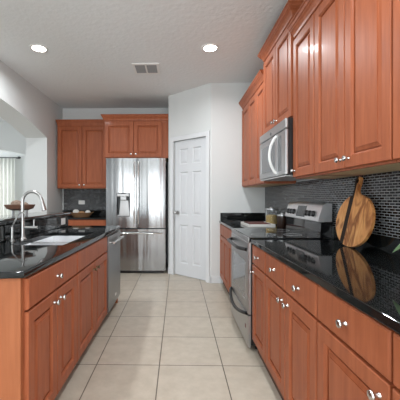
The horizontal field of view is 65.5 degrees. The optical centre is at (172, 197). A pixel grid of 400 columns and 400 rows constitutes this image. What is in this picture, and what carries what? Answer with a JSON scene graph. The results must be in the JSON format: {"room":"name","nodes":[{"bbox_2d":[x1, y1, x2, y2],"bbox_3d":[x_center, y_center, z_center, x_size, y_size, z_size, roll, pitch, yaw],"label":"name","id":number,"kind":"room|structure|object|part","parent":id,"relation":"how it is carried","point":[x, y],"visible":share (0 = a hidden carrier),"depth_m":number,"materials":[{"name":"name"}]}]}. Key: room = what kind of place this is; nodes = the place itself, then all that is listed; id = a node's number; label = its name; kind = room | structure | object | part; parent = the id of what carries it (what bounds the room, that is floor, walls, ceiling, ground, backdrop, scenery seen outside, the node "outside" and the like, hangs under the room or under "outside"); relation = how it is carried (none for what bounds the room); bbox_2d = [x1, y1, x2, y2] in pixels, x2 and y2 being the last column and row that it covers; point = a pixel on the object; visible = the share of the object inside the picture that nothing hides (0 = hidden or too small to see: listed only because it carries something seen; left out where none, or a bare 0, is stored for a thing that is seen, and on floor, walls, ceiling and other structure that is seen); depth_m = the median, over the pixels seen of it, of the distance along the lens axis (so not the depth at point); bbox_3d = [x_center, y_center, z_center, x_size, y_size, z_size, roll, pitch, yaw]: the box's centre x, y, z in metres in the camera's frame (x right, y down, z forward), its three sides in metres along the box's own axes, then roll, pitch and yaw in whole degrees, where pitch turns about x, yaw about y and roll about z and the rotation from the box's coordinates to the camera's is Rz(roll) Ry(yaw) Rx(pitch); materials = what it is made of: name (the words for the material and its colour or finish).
{"room":"kitchen","nodes":[
{"label":"kitchen","id":0,"kind":"room"},
{"bbox_2d":[0,121,25,154],"bbox_3d":[-3.962,-0.214,6.672,3.836,2.859,0.200,0,0,1],"label":"ceiling","id":1,"kind":"structure","parent":0,"point":[11,140],"depth_m":6.56,"materials":[{"name":"white paint"}]},
{"bbox_2d":[0,151,25,213],"bbox_3d":[-4.043,-0.214,8.749,3.900,2.859,0.150,0,0,1],"label":"wall","id":2,"kind":"structure","parent":0,"point":[20,163],"depth_m":8.68,"materials":[{"name":"white paint"}]},
{"bbox_2d":[15,161,15,213],"bbox_3d":[-5.069,-0.160,8.723,1.350,1.750,0.060,0,0,1],"label":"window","id":3,"kind":"structure","parent":2,"relation":"in","point":[15,161],"depth_m":8.68,"materials":[{"name":"white"}]},
{"bbox_3d":[-5.028,-1.120,8.625,1.635,0.068,0.134,0,0,1],"label":"curtain rod","id":4,"kind":"object","parent":2,"relation":"attached to","visible":0},
{"bbox_2d":[0,158,14,215],"bbox_3d":[-5.081,0.040,8.592,1.430,2.290,0.058,0,0,1],"label":"curtain","id":5,"kind":"object","parent":4,"relation":"hanging from","point":[7,165],"visible":0.68,"depth_m":8.57,"materials":[{"name":"white fabric"}]},
{"bbox_2d":[0,60,62,212],"bbox_3d":[-2.277,-0.214,0.838,0.345,2.859,9.994,0,0,1],"label":"wall","id":6,"kind":"structure","parent":0,"point":[23,106],"depth_m":5.00,"materials":[{"name":"white paint"}]},
{"bbox_2d":[63,108,168,263],"bbox_3d":[-1.205,-0.214,5.742,2.311,2.859,0.150,0,0,1],"label":"wall","id":7,"kind":"structure","parent":0,"point":[81,113],"depth_m":5.66,"materials":[{"name":"white paint"}]},
{"bbox_2d":[55,119,105,188],"bbox_3d":[-1.569,-0.758,5.481,0.888,1.189,0.377,0,0,1],"label":"upper cabinet","id":8,"kind":"object","parent":7,"relation":"attached to","point":[81,161],"visible":0.95,"depth_m":5.33,"materials":[{"name":"brown wood"}]},
{"bbox_3d":[-1.774,-0.706,5.337,0.423,1.059,0.020,0,0,1],"label":"door","id":9,"kind":"part","parent":8,"relation":"part of","materials":[{"name":"brown wood"}]},
{"bbox_3d":[-1.569,-1.292,5.493,0.888,0.123,0.351,0,0,1],"label":"crown molding","id":10,"kind":"part","parent":8,"relation":"part of","materials":[{"name":"brown wood"}]},
{"bbox_3d":[-1.343,-0.706,5.329,0.423,1.059,0.020,0,0,1],"label":"door","id":11,"kind":"part","parent":8,"relation":"part of","materials":[{"name":"brown wood"}]},
{"bbox_2d":[63,210,105,215],"bbox_3d":[-1.540,0.274,5.657,0.947,0.098,0.013,0,0,1],"label":"backsplash","id":12,"kind":"structure","parent":7,"relation":"attached to","point":[96,212],"depth_m":5.65,"materials":[{"name":"black stone"}]},
{"bbox_2d":[64,189,105,209],"bbox_3d":[-1.548,0.020,5.669,0.900,0.410,0.008,0,0,1],"label":"backsplash","id":13,"kind":"structure","parent":7,"relation":"attached to","point":[95,199],"depth_m":5.67,"materials":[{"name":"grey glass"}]},
{"bbox_2d":[101,114,168,161],"bbox_3d":[-0.608,-1.002,5.305,1.093,0.702,0.653,0,0,1],"label":"upper cabinet","id":14,"kind":"object","parent":7,"relation":"attached to","point":[126,135],"visible":0.97,"depth_m":5.01,"materials":[{"name":"brown wood"}]},
{"bbox_3d":[-0.869,-0.949,5.026,0.467,0.572,0.020,0,0,1],"label":"door","id":15,"kind":"part","parent":14,"relation":"part of","materials":[{"name":"brown wood"}]},
{"bbox_3d":[-0.608,-1.292,5.305,1.093,0.123,0.653,0,0,1],"label":"crown molding","id":16,"kind":"part","parent":14,"relation":"part of","materials":[{"name":"brown wood"}]},
{"bbox_3d":[-0.399,-0.949,5.017,0.457,0.572,0.020,0,0,1],"label":"door","id":17,"kind":"part","parent":14,"relation":"part of","materials":[{"name":"brown wood"}]},
{"bbox_2d":[0,0,287,120],"bbox_3d":[-2.659,-1.694,2.298,8.600,0.100,13.300,0,0,1],"label":"ceiling","id":18,"kind":"structure","parent":0,"point":[93,46],"depth_m":3.33,"materials":[{"name":"white paint"}]},
{"bbox_2d":[29,44,47,52],"bbox_3d":[-1.463,-1.640,3.391,0.191,0.008,0.191,0,0,1],"label":"recessed light","id":19,"kind":"object","parent":18,"relation":"in","point":[40,48],"visible":1,"depth_m":3.38,"materials":[{"name":"white plastic"}]},
{"bbox_2d":[132,63,159,73],"bbox_3d":[-0.330,-1.637,3.917,0.330,0.013,0.300,0,0,1],"label":"ceiling vent","id":20,"kind":"object","parent":18,"relation":"in","point":[139,68],"visible":1,"depth_m":3.90,"materials":[{"name":"white plastic"}]},
{"bbox_2d":[201,43,218,51],"bbox_3d":[0.412,-1.640,3.380,0.191,0.008,0.191,0,0,1],"label":"recessed light","id":21,"kind":"object","parent":18,"relation":"in","point":[211,47],"visible":1,"depth_m":3.37,"materials":[{"name":"white plastic"}]},
{"bbox_2d":[54,264,281,399],"bbox_3d":[-2.659,1.265,2.298,8.600,0.100,13.300,0,0,1],"label":"floor","id":22,"kind":"structure","parent":0,"point":[166,336],"depth_m":2.45,"materials":[{"name":"beige tile"}]},
{"bbox_2d":[0,253,76,399],"bbox_3d":[-0.943,0.784,1.733,0.652,0.861,0.707,0,0,1],"label":"base cabinet","id":23,"kind":"object","parent":22,"relation":"on","point":[38,310],"visible":0.98,"depth_m":1.51,"materials":[{"name":"brown wood"}]},
{"bbox_3d":[-0.975,0.784,1.392,0.600,0.861,0.025,0,0,1],"label":"panel","id":24,"kind":"part","parent":23,"relation":"part of","materials":[{"name":"brown wood"}]},
{"bbox_3d":[-0.661,0.815,1.571,0.020,0.590,0.333,0,0,1],"label":"door","id":25,"kind":"part","parent":23,"relation":"part of","materials":[{"name":"brown wood"}]},
{"bbox_3d":[-0.658,0.439,1.741,0.020,0.143,0.673,0,0,1],"label":"drawer","id":26,"kind":"part","parent":23,"relation":"part of","materials":[{"name":"brown wood"}]},
{"bbox_3d":[-0.655,0.815,1.911,0.020,0.590,0.332,0,0,1],"label":"door","id":27,"kind":"part","parent":23,"relation":"part of","materials":[{"name":"brown wood"}]},
{"bbox_2d":[68,220,105,225],"bbox_3d":[-1.539,0.784,5.353,0.930,0.861,0.632,0,0,1],"label":"base cabinet","id":28,"kind":"object","parent":22,"relation":"on","point":[70,222],"visible":0.02,"depth_m":5.07,"materials":[{"name":"brown wood"}]},
{"bbox_2d":[68,216,105,219],"bbox_3d":[-1.545,0.339,5.365,0.947,0.031,0.612,0,0,1],"label":"countertop","id":29,"kind":"structure","parent":28,"relation":"on","point":[69,217],"depth_m":5.07,"materials":[{"name":"black stone"}]},
{"bbox_2d":[71,212,93,216],"bbox_3d":[-1.569,0.280,5.329,0.434,0.087,0.267,0,0,1],"label":"basket","id":30,"kind":"object","parent":29,"relation":"on","point":[72,213],"visible":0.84,"depth_m":5.24,"materials":[{"name":"brown wicker"}]},
{"bbox_2d":[74,236,106,361],"bbox_3d":[-0.929,0.784,2.533,0.652,0.861,0.889,0,0,1],"label":"base cabinet","id":31,"kind":"object","parent":22,"relation":"on","point":[91,273],"visible":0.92,"depth_m":2.41,"materials":[{"name":"brown wood"}]},
{"bbox_2d":[0,226,119,278],"bbox_3d":[-0.947,0.339,2.486,0.639,0.031,2.262,0,0,1],"label":"countertop","id":32,"kind":"structure","parent":31,"relation":"on","point":[18,260],"depth_m":1.94,"materials":[{"name":"black stone"}]},
{"bbox_2d":[9,212,26,240],"bbox_3d":[-1.166,0.214,2.331,0.133,0.217,0.044,0,0,1],"label":"water tap","id":33,"kind":"object","parent":32,"relation":"on","point":[12,227],"visible":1,"depth_m":2.33,"materials":[{"name":"silver metal"}]},
{"bbox_3d":[-1.157,0.165,2.331,0.116,0.119,0.011,0,0,1],"label":"spout","id":34,"kind":"part","parent":33,"relation":"part of","materials":[{"name":"silver metal"}]},
{"bbox_2d":[19,190,46,239],"bbox_3d":[-1.082,0.132,2.396,0.215,0.383,0.055,0,0,1],"label":"faucet","id":35,"kind":"object","parent":32,"relation":"on","point":[23,227],"visible":0.98,"depth_m":2.39,"materials":[{"name":"silver metal"}]},
{"bbox_3d":[-1.105,0.205,2.396,0.115,0.075,0.025,0,0,1],"label":"lever","id":36,"kind":"part","parent":35,"relation":"part of","materials":[{"name":"silver metal"}]},
{"bbox_3d":[-1.089,0.067,2.396,0.168,0.253,0.023,0,0,1],"label":"spout","id":37,"kind":"part","parent":35,"relation":"part of","materials":[{"name":"silver metal"}]},
{"bbox_2d":[25,236,83,244],"bbox_3d":[-0.932,0.436,2.507,0.411,0.163,0.816,0,0,1],"label":"sink","id":38,"kind":"object","parent":32,"relation":"in","point":[53,240],"visible":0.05,"depth_m":2.83,"materials":[{"name":"white ceramic"}]},
{"bbox_3d":[-0.937,0.436,2.282,0.411,0.163,0.365,0,0,1],"label":"bowl","id":39,"kind":"part","parent":38,"relation":"part of","materials":[{"name":"silver metal"}]},
{"bbox_3d":[-0.929,0.436,2.693,0.411,0.163,0.445,0,0,1],"label":"bowl","id":40,"kind":"part","parent":38,"relation":"part of","materials":[{"name":"white ceramic"}]},
{"bbox_3d":[-0.648,0.815,2.305,0.020,0.590,0.436,0,0,1],"label":"door","id":41,"kind":"part","parent":31,"relation":"part of","materials":[{"name":"brown wood"}]},
{"bbox_3d":[-0.644,0.439,2.527,0.020,0.143,0.881,0,0,1],"label":"drawer","id":42,"kind":"part","parent":31,"relation":"part of","materials":[{"name":"brown wood"}]},
{"bbox_3d":[-0.640,0.815,2.750,0.020,0.590,0.436,0,0,1],"label":"door","id":43,"kind":"part","parent":31,"relation":"part of","materials":[{"name":"brown wood"}]},
{"bbox_2d":[106,230,123,312],"bbox_3d":[-0.891,0.785,3.282,0.671,0.859,0.595,0,0,1],"label":"dishwasher","id":44,"kind":"object","parent":22,"relation":"on","point":[113,239],"visible":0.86,"depth_m":3.20,"materials":[{"name":"grey metal"}]},
{"bbox_3d":[-0.583,0.440,3.276,0.055,0.026,0.495,0,0,1],"label":"handle","id":45,"kind":"part","parent":44,"relation":"part of","materials":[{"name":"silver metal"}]},
{"bbox_2d":[106,158,166,272],"bbox_3d":[-0.585,0.287,5.254,0.959,1.855,0.734,0,0,1],"label":"refrigerator","id":46,"kind":"object","parent":22,"relation":"on","point":[136,188],"visible":0.89,"depth_m":4.96,"materials":[{"name":"silver metal"}]},
{"bbox_3d":[-0.825,-0.080,4.991,0.488,1.120,0.070,0,0,1],"label":"door","id":47,"kind":"part","parent":46,"relation":"part of","materials":[{"name":"silver metal"}]},
{"bbox_2d":[117,194,129,199],"bbox_3d":[-0.788,-0.018,4.982,0.191,0.105,0.066,0,0,1],"label":"water dispenser","id":48,"kind":"object","parent":46,"relation":"attached to","point":[119,196],"depth_m":4.95,"materials":[{"name":"silver metal"}]},
{"bbox_3d":[-0.610,-0.085,4.923,0.024,1.005,0.058,0,0,1],"label":"handle","id":49,"kind":"part","parent":46,"relation":"part of","materials":[{"name":"silver metal"}]},
{"bbox_3d":[-0.545,-0.085,4.921,0.024,1.005,0.058,0,0,1],"label":"handle","id":50,"kind":"part","parent":46,"relation":"part of","materials":[{"name":"silver metal"}]},
{"bbox_3d":[-0.566,0.560,4.922,0.796,0.032,0.071,0,0,1],"label":"handle","id":51,"kind":"part","parent":46,"relation":"part of","materials":[{"name":"silver metal"}]},
{"bbox_3d":[-0.590,0.833,4.986,0.959,0.665,0.070,0,0,1],"label":"freezer drawer","id":52,"kind":"part","parent":46,"relation":"part of","materials":[{"name":"silver metal"}]},
{"bbox_3d":[-0.343,-0.080,4.982,0.465,1.120,0.070,0,0,1],"label":"door","id":53,"kind":"part","parent":46,"relation":"part of","materials":[{"name":"silver metal"}]},
{"bbox_2d":[220,224,231,293],"bbox_3d":[0.988,0.784,3.810,0.645,0.861,1.175,0,0,1],"label":"base cabinet","id":54,"kind":"object","parent":22,"relation":"on","point":[225,246],"visible":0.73,"depth_m":3.91,"materials":[{"name":"brown wood"}]},
{"bbox_3d":[0.683,0.439,4.236,0.020,0.143,0.327,0,0,1],"label":"drawer","id":55,"kind":"part","parent":54,"relation":"part of","materials":[{"name":"brown wood"}]},
{"bbox_3d":[0.683,0.815,4.236,0.020,0.590,0.327,0,0,1],"label":"door","id":56,"kind":"part","parent":54,"relation":"part of","materials":[{"name":"brown wood"}]},
{"bbox_3d":[0.677,0.815,3.873,0.020,0.590,0.382,0,0,1],"label":"door","id":57,"kind":"part","parent":54,"relation":"part of","materials":[{"name":"brown wood"}]},
{"bbox_3d":[0.677,0.439,3.873,0.020,0.143,0.382,0,0,1],"label":"drawer","id":58,"kind":"part","parent":54,"relation":"part of","materials":[{"name":"brown wood"}]},
{"bbox_3d":[0.669,0.815,3.454,0.020,0.590,0.442,0,0,1],"label":"door","id":59,"kind":"part","parent":54,"relation":"part of","materials":[{"name":"brown wood"}]},
{"bbox_2d":[219,221,279,229],"bbox_3d":[0.982,0.339,3.809,0.658,0.031,1.177,0,0,1],"label":"countertop","id":60,"kind":"structure","parent":54,"relation":"on","point":[229,224],"depth_m":3.77,"materials":[{"name":"black stone"}]},
{"bbox_2d":[241,222,275,226],"bbox_3d":[0.996,0.308,3.633,0.300,0.030,0.420,0,0,1],"label":"serving tray","id":61,"kind":"object","parent":60,"relation":"on","point":[242,223],"visible":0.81,"depth_m":3.42,"materials":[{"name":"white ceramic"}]},
{"bbox_2d":[244,222,269,223],"bbox_3d":[0.996,0.300,3.643,0.240,0.023,0.320,0,0,1],"label":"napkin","id":62,"kind":"object","parent":61,"relation":"in","point":[244,222],"visible":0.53,"depth_m":3.60,"materials":[{"name":"red fabric"}]},
{"bbox_2d":[265,207,277,224],"bbox_3d":[1.208,0.214,3.769,0.148,0.218,0.148,0,0,1],"label":"canister","id":63,"kind":"object","parent":60,"relation":"on","point":[271,213],"visible":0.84,"depth_m":3.71,"materials":[{"name":"clear glass"}]},
{"bbox_2d":[277,213,286,227],"bbox_3d":[1.212,0.241,3.419,0.108,0.164,0.108,0,0,1],"label":"canister","id":64,"kind":"object","parent":60,"relation":"on","point":[281,218],"visible":0.86,"depth_m":3.38,"materials":[{"name":"black glass"}]},
{"bbox_2d":[249,245,271,378],"bbox_3d":[0.938,0.784,2.248,0.689,0.861,0.362,0,0,1],"label":"base cabinet","id":65,"kind":"object","parent":22,"relation":"on","point":[258,271],"visible":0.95,"depth_m":2.23,"materials":[{"name":"brown wood"}]},
{"bbox_3d":[0.635,0.439,2.253,0.020,0.143,0.354,0,0,1],"label":"drawer","id":66,"kind":"part","parent":65,"relation":"part of","materials":[{"name":"brown wood"}]},
{"bbox_3d":[0.635,0.815,2.253,0.020,0.590,0.354,0,0,1],"label":"door","id":67,"kind":"part","parent":65,"relation":"part of","materials":[{"name":"brown wood"}]},
{"bbox_2d":[227,202,331,349],"bbox_3d":[0.899,0.624,2.824,0.733,1.182,0.778,0,0,1],"label":"range","id":68,"kind":"object","parent":22,"relation":"on","point":[305,220],"visible":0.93,"depth_m":2.65,"materials":[{"name":"silver metal"}]},
{"bbox_3d":[0.575,0.415,2.830,0.084,0.030,0.694,0,0,1],"label":"handle","id":69,"kind":"part","parent":68,"relation":"part of","materials":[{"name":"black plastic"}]},
{"bbox_3d":[0.580,0.948,2.830,0.069,0.078,0.712,0,0,1],"label":"handle","id":70,"kind":"part","parent":68,"relation":"part of","materials":[{"name":"black plastic"}]},
{"bbox_3d":[0.617,0.639,2.829,0.023,0.572,0.762,0,0,1],"label":"oven door","id":71,"kind":"part","parent":68,"relation":"part of","materials":[{"name":"silver metal"}]},
{"bbox_3d":[0.617,1.060,2.829,0.023,0.250,0.762,0,0,1],"label":"drawer","id":72,"kind":"part","parent":68,"relation":"part of","materials":[{"name":"silver metal"}]},
{"bbox_2d":[232,228,322,241],"bbox_3d":[0.898,0.331,2.824,0.582,0.037,0.778,0,0,1],"label":"cooktop","id":73,"kind":"object","parent":68,"relation":"in","point":[244,234],"depth_m":2.72,"materials":[{"name":"black glass"}]},
{"bbox_3d":[1.212,0.111,2.819,0.107,0.156,0.762,0,0,1],"label":"control panel","id":74,"kind":"part","parent":68,"relation":"part of","materials":[{"name":"silver metal"}]},
{"bbox_2d":[266,253,320,399],"bbox_3d":[0.928,0.784,1.682,0.689,0.861,0.764,0,0,1],"label":"base cabinet","id":75,"kind":"object","parent":22,"relation":"on","point":[292,319],"visible":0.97,"depth_m":1.61,"materials":[{"name":"brown wood"}]},
{"bbox_3d":[0.628,0.439,1.879,0.020,0.143,0.372,0,0,1],"label":"drawer","id":76,"kind":"part","parent":75,"relation":"part of","materials":[{"name":"brown wood"}]},
{"bbox_3d":[0.628,0.815,1.879,0.020,0.590,0.372,0,0,1],"label":"door","id":77,"kind":"part","parent":75,"relation":"part of","materials":[{"name":"brown wood"}]},
{"bbox_3d":[0.596,0.439,1.498,0.032,0.031,0.031,0,0,1],"label":"knob","id":78,"kind":"part","parent":75,"relation":"part of","materials":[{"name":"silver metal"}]},
{"bbox_3d":[0.621,0.439,1.497,0.020,0.143,0.376,0,0,1],"label":"drawer","id":79,"kind":"part","parent":75,"relation":"part of","materials":[{"name":"brown wood"}]},
{"bbox_3d":[0.621,0.815,1.497,0.020,0.590,0.376,0,0,1],"label":"door","id":80,"kind":"part","parent":75,"relation":"part of","materials":[{"name":"brown wood"}]},
{"bbox_2d":[317,285,396,399],"bbox_3d":[0.917,0.784,1.071,0.689,0.861,0.451,0,0,1],"label":"base cabinet","id":81,"kind":"object","parent":22,"relation":"on","point":[355,350],"visible":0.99,"depth_m":1.05,"materials":[{"name":"brown wood"}]},
{"bbox_3d":[0.589,0.439,1.077,0.032,0.031,0.031,0,0,1],"label":"knob","id":82,"kind":"part","parent":81,"relation":"part of","materials":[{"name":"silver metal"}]},
{"bbox_3d":[0.614,0.815,1.077,0.020,0.590,0.443,0,0,1],"label":"door","id":83,"kind":"part","parent":81,"relation":"part of","materials":[{"name":"brown wood"}]},
{"bbox_3d":[0.585,0.573,0.897,0.032,0.031,0.031,0,0,1],"label":"knob","id":84,"kind":"part","parent":81,"relation":"part of","materials":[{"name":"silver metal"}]},
{"bbox_2d":[393,332,399,399],"bbox_3d":[0.908,0.784,0.563,0.689,0.861,0.559,0,0,1],"label":"base cabinet","id":85,"kind":"object","parent":22,"relation":"on","point":[396,337],"visible":0.86,"depth_m":0.83,"materials":[{"name":"brown wood"}]},
{"bbox_2d":[251,239,399,333],"bbox_3d":[0.932,0.339,1.357,0.670,0.031,2.146,0,0,1],"label":"countertop","id":86,"kind":"structure","parent":85,"relation":"on","point":[367,279],"depth_m":1.40,"materials":[{"name":"black stone"}]},
{"bbox_2d":[336,176,375,246],"bbox_3d":[1.208,0.089,2.039,0.107,0.469,0.410,0,0,1],"label":"cutting board","id":87,"kind":"object","parent":86,"relation":"on","point":[356,217],"visible":1,"depth_m":2.02,"materials":[{"name":"brown wood"}]},
{"bbox_3d":[1.200,0.143,2.182,0.076,0.310,0.124,0,0,1],"label":"panel","id":88,"kind":"part","parent":87,"relation":"part of","materials":[{"name":"brown wood"}]},
{"bbox_3d":[0.604,0.815,0.569,0.020,0.590,0.551,0,0,1],"label":"door","id":89,"kind":"part","parent":85,"relation":"part of","materials":[{"name":"brown wood"}]},
{"bbox_2d":[169,83,210,275],"bbox_3d":[0.282,-0.214,4.735,0.841,2.859,0.110,0,0,43],"label":"wall","id":90,"kind":"structure","parent":0,"point":[189,110],"depth_m":4.68,"materials":[{"name":"white paint"}]},
{"bbox_2d":[174,137,205,280],"bbox_3d":[0.261,0.157,4.681,0.636,2.093,0.107,0,0,43],"label":"door","id":91,"kind":"structure","parent":90,"relation":"in","point":[190,155],"depth_m":4.69,"materials":[{"name":"white paint"}]},
{"bbox_2d":[170,131,209,282],"bbox_3d":[0.247,0.125,4.680,0.774,2.180,0.018,0,0,43],"label":"trim","id":92,"kind":"structure","parent":90,"relation":"attached to","point":[204,133],"depth_m":4.57,"materials":[{"name":"white wood"}]},
{"bbox_2d":[211,82,264,275],"bbox_3d":[0.938,-0.214,4.461,0.772,2.859,0.120,0,0,1],"label":"wall","id":93,"kind":"structure","parent":0,"point":[228,195],"depth_m":4.40,"materials":[{"name":"white paint"}]},
{"bbox_2d":[211,276,222,282],"bbox_3d":[0.635,1.165,4.399,0.168,0.100,0.014,0,0,1],"label":"baseboard","id":94,"kind":"structure","parent":93,"relation":"attached to","point":[214,279],"depth_m":4.39,"materials":[{"name":"white"}]},
{"bbox_2d":[220,213,264,220],"bbox_3d":[0.998,0.266,4.387,0.633,0.112,0.024,0,0,1],"label":"backsplash","id":95,"kind":"structure","parent":93,"relation":"attached to","point":[223,216],"depth_m":4.37,"materials":[{"name":"black stone"}]},
{"bbox_2d":[296,179,394,238],"bbox_3d":[1.333,-0.214,0.773,0.150,2.859,9.994,0,0,1],"label":"wall","id":96,"kind":"structure","parent":0,"point":[303,179],"depth_m":2.60,"materials":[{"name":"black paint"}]},
{"bbox_2d":[239,69,295,186],"bbox_3d":[1.121,-0.752,3.822,0.379,1.202,1.147,0,0,1],"label":"upper cabinet","id":97,"kind":"object","parent":96,"relation":"attached to","point":[251,103],"visible":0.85,"depth_m":3.73,"materials":[{"name":"brown wood"}]},
{"bbox_3d":[0.994,-0.699,4.194,0.020,1.072,0.399,0,0,1],"label":"door","id":98,"kind":"part","parent":97,"relation":"part of","materials":[{"name":"brown wood"}]},
{"bbox_3d":[1.121,-1.292,3.822,0.379,0.123,1.147,0,0,1],"label":"crown molding","id":99,"kind":"part","parent":97,"relation":"part of","materials":[{"name":"brown wood"}]},
{"bbox_3d":[0.987,-0.699,3.801,0.020,1.072,0.372,0,0,1],"label":"door","id":100,"kind":"part","parent":97,"relation":"part of","materials":[{"name":"brown wood"}]},
{"bbox_3d":[0.980,-0.699,3.431,0.020,1.072,0.352,0,0,1],"label":"door","id":101,"kind":"part","parent":97,"relation":"part of","materials":[{"name":"brown wood"}]},
{"bbox_2d":[257,0,303,134],"bbox_3d":[1.098,-1.085,2.846,0.391,0.887,0.932,0,0,1],"label":"upper cabinet","id":102,"kind":"object","parent":96,"relation":"attached to","point":[276,53],"visible":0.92,"depth_m":2.74,"materials":[{"name":"brown wood"}]},
{"bbox_3d":[0.961,-1.032,3.048,0.020,0.757,0.392,0,0,1],"label":"door","id":103,"kind":"part","parent":102,"relation":"part of","materials":[{"name":"brown wood"}]},
{"bbox_3d":[1.098,-1.466,2.846,0.391,0.123,0.932,0,0,1],"label":"crown molding","id":104,"kind":"part","parent":102,"relation":"part of","materials":[{"name":"brown wood"}]},
{"bbox_2d":[260,118,302,180],"bbox_3d":[1.061,-0.406,2.844,0.449,0.463,0.786,0,0,1],"label":"microwave","id":105,"kind":"object","parent":102,"relation":"attached to","point":[276,147],"visible":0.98,"depth_m":2.66,"materials":[{"name":"silver metal"}]},
{"bbox_3d":[0.920,-0.371,2.954,0.023,0.364,0.571,0,0,1],"label":"door","id":106,"kind":"part","parent":105,"relation":"part of","materials":[{"name":"silver metal"}]},
{"bbox_3d":[0.875,-0.372,2.695,0.082,0.342,0.024,0,0,1],"label":"handle","id":107,"kind":"part","parent":105,"relation":"part of","materials":[{"name":"white plastic"}]},
{"bbox_3d":[0.918,-0.599,2.847,0.023,0.078,0.786,0,0,1],"label":"vent panel","id":108,"kind":"part","parent":105,"relation":"part of","materials":[{"name":"silver metal"}]},
{"bbox_3d":[0.913,-0.371,2.559,0.023,0.364,0.211,0,0,1],"label":"control panel","id":109,"kind":"part","parent":105,"relation":"part of","materials":[{"name":"silver metal"}]},
{"bbox_3d":[0.954,-1.032,2.648,0.020,0.757,0.392,0,0,1],"label":"door","id":110,"kind":"part","parent":102,"relation":"part of","materials":[{"name":"brown wood"}]},
{"bbox_2d":[287,0,361,178],"bbox_3d":[1.093,-0.752,2.253,0.379,1.202,0.380,0,0,1],"label":"upper cabinet","id":111,"kind":"object","parent":96,"relation":"attached to","point":[301,27],"visible":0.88,"depth_m":2.25,"materials":[{"name":"brown wood"}]},
{"bbox_3d":[1.093,-1.292,2.253,0.379,0.123,0.380,0,0,1],"label":"crown molding","id":112,"kind":"part","parent":111,"relation":"part of","materials":[{"name":"brown wood"}]},
{"bbox_3d":[0.959,-0.699,2.255,0.020,1.072,0.372,0,0,1],"label":"door","id":113,"kind":"part","parent":111,"relation":"part of","materials":[{"name":"brown wood"}]},
{"bbox_2d":[265,171,399,237],"bbox_3d":[1.282,0.030,2.336,0.008,0.390,4.117,0,0,1],"label":"backsplash","id":114,"kind":"structure","parent":96,"relation":"attached to","point":[383,189],"depth_m":2.23,"materials":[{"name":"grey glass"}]},
{"bbox_2d":[310,0,399,174],"bbox_3d":[1.083,-0.752,1.687,0.379,1.202,0.746,0,0,1],"label":"upper cabinet","id":115,"kind":"object","parent":96,"relation":"attached to","point":[354,38],"visible":0.98,"depth_m":1.61,"materials":[{"name":"brown wood"}]},
{"bbox_3d":[1.083,-1.292,1.687,0.379,0.123,0.746,0,0,1],"label":"crown molding","id":116,"kind":"part","parent":115,"relation":"part of","materials":[{"name":"brown wood"}]},
{"bbox_3d":[0.952,-0.699,1.875,0.020,1.072,0.367,0,0,1],"label":"door","id":117,"kind":"part","parent":115,"relation":"part of","materials":[{"name":"brown wood"}]},
{"bbox_3d":[0.945,-0.699,1.502,0.020,1.072,0.363,0,0,1],"label":"door","id":118,"kind":"part","parent":115,"relation":"part of","materials":[{"name":"brown wood"}]},
{"bbox_2d":[334,227,399,255],"bbox_3d":[1.252,0.274,1.351,0.015,0.098,2.146,0,0,1],"label":"backsplash","id":119,"kind":"structure","parent":96,"relation":"attached to","point":[382,243],"depth_m":1.84,"materials":[{"name":"black stone"}]},
{"bbox_2d":[393,0,399,161],"bbox_3d":[1.070,-0.752,0.945,0.379,1.202,0.729,0,0,1],"label":"upper cabinet","id":120,"kind":"object","parent":96,"relation":"attached to","point":[396,3],"visible":1,"depth_m":1.28,"materials":[{"name":"brown wood"}]},
{"bbox_3d":[-1.346,0.710,2.520,0.158,1.010,2.210,0,0,1],"label":"wall","id":121,"kind":"structure","parent":0,"visible":0},
{"bbox_2d":[0,215,67,241],"bbox_3d":[-1.253,0.264,2.518,0.026,0.118,2.210,0,0,1],"label":"backsplash","id":122,"kind":"structure","parent":121,"relation":"attached to","point":[43,225],"depth_m":2.77,"materials":[{"name":"black tile"}]},
{"bbox_2d":[0,212,70,225],"bbox_3d":[-1.419,0.183,2.521,0.392,0.040,2.330,0,0,1],"label":"bar","id":123,"kind":"object","parent":121,"relation":"on","point":[4,219],"visible":0.95,"depth_m":2.82,"materials":[{"name":"black stone"}]},
{"bbox_2d":[4,204,35,215],"bbox_3d":[-1.385,0.112,2.805,0.259,0.103,0.259,0,0,1],"label":"bowl","id":124,"kind":"object","parent":123,"relation":"on","point":[13,208],"visible":0.83,"depth_m":2.73,"materials":[{"name":"brown wood"}]},
{"bbox_2d":[11,200,20,204],"bbox_3d":[-1.416,0.059,2.805,0.100,0.082,0.095,0,0,1],"label":"pod","id":125,"kind":"object","parent":124,"relation":"in","point":[16,202],"visible":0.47,"depth_m":2.77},
{"bbox_3d":[-1.385,0.086,2.805,0.259,0.053,0.259,0,0,1],"label":"dish","id":126,"kind":"part","parent":124,"relation":"part of","materials":[{"name":"brown wood"}]}
]}

